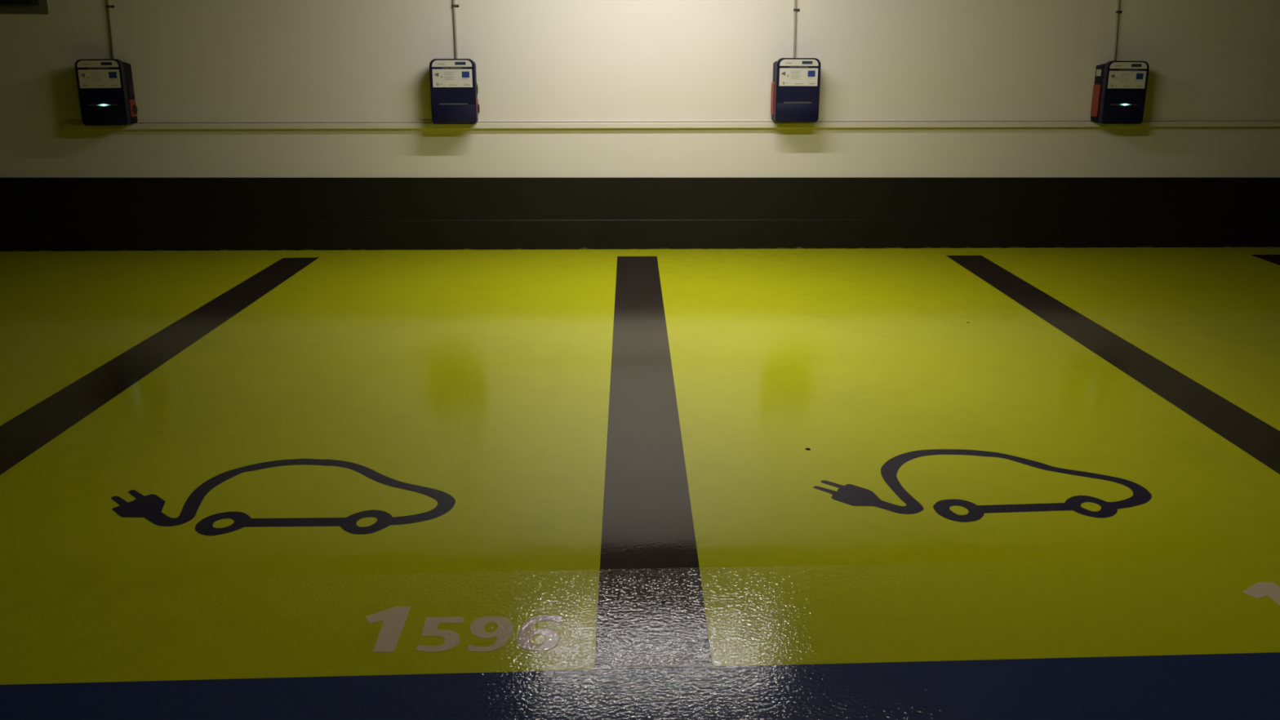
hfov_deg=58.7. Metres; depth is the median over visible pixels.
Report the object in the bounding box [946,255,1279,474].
line marking
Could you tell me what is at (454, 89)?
charger
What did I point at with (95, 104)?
light
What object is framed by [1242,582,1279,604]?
number
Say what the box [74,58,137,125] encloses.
charger
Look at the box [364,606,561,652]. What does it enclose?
number
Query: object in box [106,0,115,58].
conduit
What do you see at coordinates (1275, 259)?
line marking
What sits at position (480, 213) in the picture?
baseboard
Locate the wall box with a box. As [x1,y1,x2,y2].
[0,0,48,13]
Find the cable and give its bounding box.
[67,118,1279,123]
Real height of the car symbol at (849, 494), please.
0.001 m
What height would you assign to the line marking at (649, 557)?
0.001 m
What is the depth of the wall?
8.61 m
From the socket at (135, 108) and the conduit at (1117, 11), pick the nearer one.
the socket at (135, 108)
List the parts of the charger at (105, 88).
header panel, info panel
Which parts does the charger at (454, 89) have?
header panel, info panel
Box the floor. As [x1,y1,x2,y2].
[0,246,1279,719]
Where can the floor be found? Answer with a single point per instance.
(479, 378)
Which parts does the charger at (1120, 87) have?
panel, rating plate, info panel, header panel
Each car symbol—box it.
[111,458,455,535]
[813,448,1151,522]
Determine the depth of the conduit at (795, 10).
8.54 m
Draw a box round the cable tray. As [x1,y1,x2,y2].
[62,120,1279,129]
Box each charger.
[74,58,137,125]
[429,58,479,124]
[770,57,820,122]
[1090,60,1149,124]
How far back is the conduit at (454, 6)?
8.39 m
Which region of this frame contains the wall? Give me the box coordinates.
[0,0,1279,250]
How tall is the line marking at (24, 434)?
0.001 m
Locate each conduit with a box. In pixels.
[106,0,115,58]
[452,0,458,58]
[793,0,799,57]
[1112,0,1121,61]
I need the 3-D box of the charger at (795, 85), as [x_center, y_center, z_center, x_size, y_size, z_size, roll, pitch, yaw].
[1.173,-2.034,8.572,0.346,0.466,0.210,-1,15,-3]
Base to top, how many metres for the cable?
0.078 m
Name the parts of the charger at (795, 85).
panel, info panel, header panel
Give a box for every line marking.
[0,257,319,475]
[594,256,712,669]
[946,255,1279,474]
[1250,254,1279,265]
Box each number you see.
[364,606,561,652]
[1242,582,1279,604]
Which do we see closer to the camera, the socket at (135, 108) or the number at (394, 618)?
the number at (394, 618)
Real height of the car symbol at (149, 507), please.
0.001 m
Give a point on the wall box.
(6, 6)
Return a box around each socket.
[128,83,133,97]
[133,104,137,114]
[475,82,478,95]
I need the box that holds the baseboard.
[0,177,1279,251]

